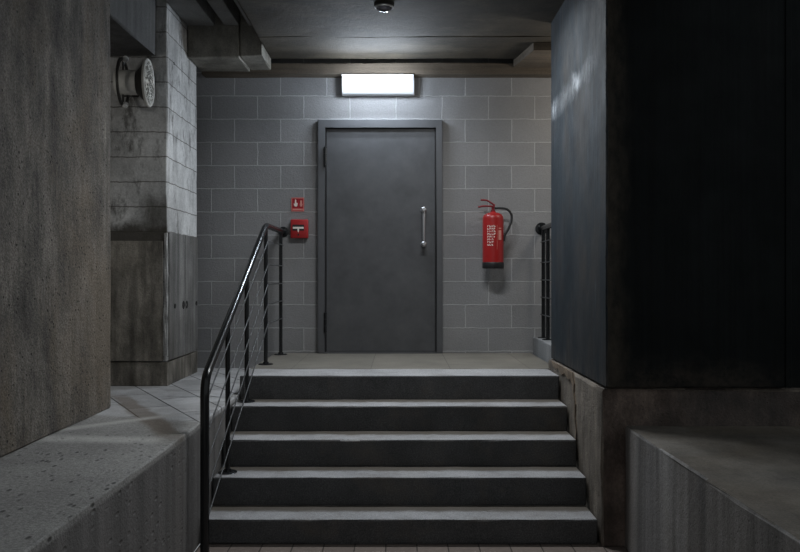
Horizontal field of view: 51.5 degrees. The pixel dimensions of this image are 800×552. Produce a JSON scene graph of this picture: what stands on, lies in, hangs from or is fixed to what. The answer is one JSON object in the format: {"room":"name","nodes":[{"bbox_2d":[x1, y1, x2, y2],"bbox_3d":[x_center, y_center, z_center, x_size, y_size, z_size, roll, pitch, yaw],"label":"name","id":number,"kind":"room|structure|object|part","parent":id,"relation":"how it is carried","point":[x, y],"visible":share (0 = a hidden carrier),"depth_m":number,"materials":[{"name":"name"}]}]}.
{"room":"basement stairwell","nodes":[
{"label":"basement stairwell","id":0,"kind":"room"},
{"bbox_2d":[0,0,110,456],"bbox_3d":[-2.090,-1.419,1.878,0.528,4.519,6.764,0,0,0],"label":"wall","id":1,"kind":"structure","parent":0,"point":[55,80],"depth_m":4.37,"materials":[{"name":"concrete"}]},
{"bbox_2d":[110,0,155,56],"bbox_3d":[-2.298,-2.220,4.399,0.912,1.118,3.802,0,0,0],"label":"beam","id":2,"kind":"structure","parent":1,"relation":"attached to","point":[132,22],"depth_m":5.91,"materials":[{"name":"concrete"}]},
{"bbox_2d":[166,0,564,58],"bbox_3d":[-0.097,-2.122,5.420,3.406,0.406,4.251,0,0,0],"label":"ceiling","id":3,"kind":"structure","parent":0,"point":[287,29],"depth_m":6.43,"materials":[{"name":"concrete"}]},
{"bbox_2d":[187,10,249,71],"bbox_3d":[-1.554,-2.026,7.151,0.441,0.417,0.503,0,0,0],"label":"beam","id":4,"kind":"structure","parent":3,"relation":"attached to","point":[216,47],"depth_m":6.90,"materials":[{"name":"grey concrete"}]},
{"bbox_2d":[240,12,270,69],"bbox_3d":[-1.240,-2.033,7.157,0.197,0.402,0.492,0,0,0],"label":"beam","id":5,"kind":"structure","parent":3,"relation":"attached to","point":[253,52],"depth_m":6.92,"materials":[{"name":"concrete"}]},
{"bbox_2d":[374,0,393,11],"bbox_3d":[-0.112,-1.895,5.860,0.144,0.061,0.144,0,0,0],"label":"ceiling camera","id":6,"kind":"object","parent":3,"relation":"attached to","point":[380,5],"visible":1,"depth_m":5.82,"materials":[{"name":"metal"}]},
{"bbox_2d":[514,43,550,66],"bbox_3d":[1.306,-1.892,7.117,0.588,0.064,0.555,0,0,0],"label":"beam","id":7,"kind":"structure","parent":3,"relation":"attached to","point":[536,54],"depth_m":7.08,"materials":[{"name":"concrete"}]},
{"bbox_2d":[196,58,550,367],"bbox_3d":[0.000,-0.425,7.670,6.400,3.900,0.250,0,0,0],"label":"wall","id":8,"kind":"structure","parent":0,"point":[257,138],"depth_m":7.55,"materials":[{"name":"grey brick"}]},
{"bbox_2d":[291,198,303,211],"bbox_3d":[-0.929,-0.649,7.541,0.117,0.127,0.007,0,0,0],"label":"sign","id":9,"kind":"object","parent":8,"relation":"attached to","point":[297,204],"visible":1,"depth_m":7.54,"materials":[{"name":"red plastic"}]},
{"bbox_2d":[291,219,308,237],"bbox_3d":[-0.909,-0.426,7.513,0.157,0.170,0.062,0,0,0],"label":"fire alarm","id":10,"kind":"object","parent":8,"relation":"attached to","point":[299,227],"visible":1,"depth_m":7.49,"materials":[{"name":"red plastic"}]},
{"bbox_2d":[201,63,550,77],"bbox_3d":[0.264,-1.850,7.472,4.072,0.106,0.149,0,0,0],"label":"beam","id":11,"kind":"structure","parent":8,"relation":"attached to","point":[278,70],"depth_m":7.40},
{"bbox_2d":[342,74,413,95],"bbox_3d":[-0.198,-1.714,7.462,0.656,0.158,0.164,0,0,0],"label":"wall light","id":12,"kind":"object","parent":8,"relation":"attached to","point":[352,84],"visible":1,"depth_m":7.39,"materials":[{"name":"white plastic"}]},
{"bbox_2d":[318,120,442,352],"bbox_3d":[-0.179,-0.356,7.481,1.131,2.112,0.128,0,0,0],"label":"door","id":13,"kind":"structure","parent":8,"relation":"in","point":[380,182],"depth_m":7.52,"materials":[{"name":"grey paint"}]},
{"bbox_3d":[-0.175,0.694,7.519,1.014,0.010,0.049,0,0,0],"label":"sill","id":14,"kind":"part","parent":13,"relation":"part of","materials":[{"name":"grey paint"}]},
{"bbox_3d":[0.214,-0.444,7.460,0.025,0.362,0.026,0,0,0],"label":"handle","id":15,"kind":"part","parent":13,"relation":"part of","materials":[{"name":"metal"}]},
{"bbox_2d":[478,199,512,268],"bbox_3d":[0.853,-0.377,7.411,0.248,0.619,0.216,0,0,39],"label":"fire extinguisher","id":16,"kind":"object","parent":8,"relation":"attached to","point":[494,236],"visible":1,"depth_m":7.35,"materials":[{"name":"red paint"}]},
{"bbox_3d":[0.770,-0.619,7.409,0.149,0.025,0.019,0,0,0],"label":"carry lever","id":17,"kind":"part","parent":16,"relation":"part of","materials":[{"name":"red plastic"}]},
{"bbox_2d":[251,353,549,369],"bbox_3d":[0.030,1.113,6.904,2.320,0.825,1.283,0,0,0],"label":"floor","id":18,"kind":"structure","parent":0,"point":[291,360],"depth_m":6.79,"materials":[{"name":"grey concrete"}]},
{"bbox_2d":[533,337,552,362],"bbox_3d":[1.755,0.728,6.953,1.096,0.351,1.190,0,0,0],"label":"kerb","id":19,"kind":"object","parent":18,"relation":"attached to","point":[541,348],"visible":0.09,"depth_m":7.10,"materials":[{"name":"concrete"}]},
{"bbox_2d":[535,222,550,339],"bbox_3d":[1.285,0.034,6.972,0.112,1.040,1.144,0,0,0],"label":"landing railing","id":20,"kind":"object","parent":19,"relation":"on","point":[541,228],"visible":0.68,"depth_m":7.31,"materials":[{"name":"metal"}]},
{"bbox_3d":[1.285,0.066,7.440,0.033,0.972,0.034,0,0,0],"label":"post","id":21,"kind":"part","parent":20,"relation":"part of","materials":[{"name":"black metal"}]},
{"bbox_3d":[1.285,-0.430,6.966,0.049,0.048,1.133,0,0,0],"label":"handrail","id":22,"kind":"part","parent":20,"relation":"part of","materials":[{"name":"black metal"}]},
{"bbox_3d":[1.285,0.066,7.210,0.033,0.972,0.034,0,0,0],"label":"post","id":23,"kind":"part","parent":20,"relation":"part of","materials":[{"name":"black metal"}]},
{"bbox_2d":[195,540,627,551],"bbox_3d":[0.067,1.585,1.725,2.406,0.120,6.450,0,0,0],"label":"floor","id":24,"kind":"structure","parent":0,"point":[597,547],"depth_m":4.64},
{"bbox_2d":[0,368,250,551],"bbox_3d":[-2.168,1.181,3.022,2.066,0.691,9.047,0,0,0],"label":"ledge","id":25,"kind":"object","parent":24,"relation":"on","point":[124,477],"visible":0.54,"depth_m":3.87,"materials":[{"name":"concrete"}]},
{"bbox_2d":[110,0,197,385],"bbox_3d":[-2.379,-0.679,6.765,1.251,3.038,0.952,0,0,0],"label":"concrete pillar","id":26,"kind":"structure","parent":25,"relation":"on","point":[154,318],"depth_m":6.31,"materials":[{"name":"grey concrete"}]},
{"bbox_2d":[113,56,154,107],"bbox_3d":[-1.961,-1.419,6.117,0.254,0.382,0.406,0,0,-5],"label":"pipe","id":27,"kind":"object","parent":26,"relation":"attached to","point":[127,83],"visible":1,"depth_m":6.02,"materials":[{"name":"grey metal"}]},
{"bbox_3d":[-2.400,0.191,6.302,1.204,0.916,0.025,0,0,0],"label":"panel","id":28,"kind":"part","parent":26,"relation":"part of","materials":[{"name":"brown concrete"}]},
{"bbox_3d":[-1.766,0.153,6.555,0.019,0.978,0.444,0,0,0],"label":"panel","id":29,"kind":"part","parent":26,"relation":"part of","materials":[{"name":"concrete"}]},
{"bbox_3d":[-1.766,0.153,7.005,0.019,0.979,0.423,0,0,0],"label":"panel","id":30,"kind":"part","parent":26,"relation":"part of","materials":[{"name":"concrete"}]},
{"bbox_2d":[209,369,596,543],"bbox_3d":[-0.004,1.112,5.484,2.255,0.827,1.553,0,0,0],"label":"staircase","id":31,"kind":"structure","parent":24,"relation":"on","point":[319,456],"depth_m":5.28,"materials":[{"name":"concrete"}]},
{"bbox_2d":[200,223,288,551],"bbox_3d":[-1.060,0.538,5.997,0.116,1.972,3.094,0,0,0],"label":"stair railing","id":32,"kind":"object","parent":31,"relation":"on","point":[243,286],"visible":1,"depth_m":5.10,"materials":[{"name":"metal"}]},
{"bbox_3d":[-1.060,0.746,5.108,0.030,0.924,0.031,0,0,0],"label":"post","id":33,"kind":"part","parent":32,"relation":"part of","materials":[{"name":"black metal"}]},
{"bbox_3d":[-1.060,1.198,5.108,0.116,0.021,0.116,0,0,0],"label":"plate","id":34,"kind":"part","parent":32,"relation":"part of","materials":[{"name":"black metal"}]},
{"bbox_3d":[-1.042,0.841,5.949,0.010,0.941,2.892,0,0,0],"label":"rod","id":35,"kind":"part","parent":32,"relation":"part of","materials":[{"name":"metal"}]},
{"bbox_3d":[-1.042,0.376,5.949,0.010,0.941,2.892,0,0,0],"label":"rod","id":36,"kind":"part","parent":32,"relation":"part of","materials":[{"name":"metal"}]},
{"bbox_3d":[-1.042,0.191,5.949,0.010,0.941,2.892,0,0,0],"label":"rod","id":37,"kind":"part","parent":32,"relation":"part of","materials":[{"name":"metal"}]},
{"bbox_3d":[-1.042,0.686,5.949,0.010,0.941,2.892,0,0,0],"label":"rod","id":38,"kind":"part","parent":32,"relation":"part of","materials":[{"name":"metal"}]},
{"bbox_3d":[-1.042,0.531,5.949,0.010,0.941,2.892,0,0,0],"label":"rod","id":39,"kind":"part","parent":32,"relation":"part of","materials":[{"name":"metal"}]},
{"bbox_3d":[-1.060,0.429,5.740,0.030,0.877,0.031,0,0,0],"label":"post","id":40,"kind":"part","parent":32,"relation":"part of","materials":[{"name":"black metal"}]},
{"bbox_3d":[-1.060,0.859,5.740,0.116,0.021,0.116,0,0,0],"label":"plate","id":41,"kind":"part","parent":32,"relation":"part of","materials":[{"name":"black metal"}]},
{"bbox_3d":[-1.060,0.689,6.556,0.116,0.021,0.116,0,0,0],"label":"plate","id":42,"kind":"part","parent":32,"relation":"part of","materials":[{"name":"black metal"}]},
{"bbox_3d":[-1.060,0.155,6.556,0.030,1.086,0.031,0,0,0],"label":"post","id":43,"kind":"part","parent":32,"relation":"part of","materials":[{"name":"black metal"}]},
{"bbox_3d":[-1.060,0.155,7.380,0.030,1.086,0.031,0,0,0],"label":"post","id":44,"kind":"part","parent":32,"relation":"part of","materials":[{"name":"black metal"}]},
{"bbox_2d":[549,359,799,546],"bbox_3d":[2.766,1.079,5.500,3.279,0.905,1.692,0,0,0],"label":"plinth","id":45,"kind":"object","parent":24,"relation":"on","point":[598,416],"visible":0.41,"depth_m":4.66,"materials":[{"name":"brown concrete"}]},
{"bbox_2d":[551,0,791,387],"bbox_3d":[1.665,-1.525,5.473,1.040,4.300,1.694,0,0,0],"label":"wall","id":46,"kind":"structure","parent":45,"relation":"on","point":[671,120],"depth_m":4.63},
{"bbox_2d":[625,426,799,551],"bbox_3d":[2.829,1.181,1.570,3.150,0.697,6.147,0,0,0],"label":"ledge","id":47,"kind":"object","parent":24,"relation":"on","point":[689,488],"visible":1,"depth_m":3.74,"materials":[{"name":"concrete"}]},
{"bbox_2d":[792,0,799,387],"bbox_3d":[3.292,-1.520,4.835,2.215,4.310,0.230,0,0,0],"label":"wall","id":48,"kind":"structure","parent":0,"point":[795,3],"depth_m":4.72,"materials":[{"name":"black paint"}]}
]}

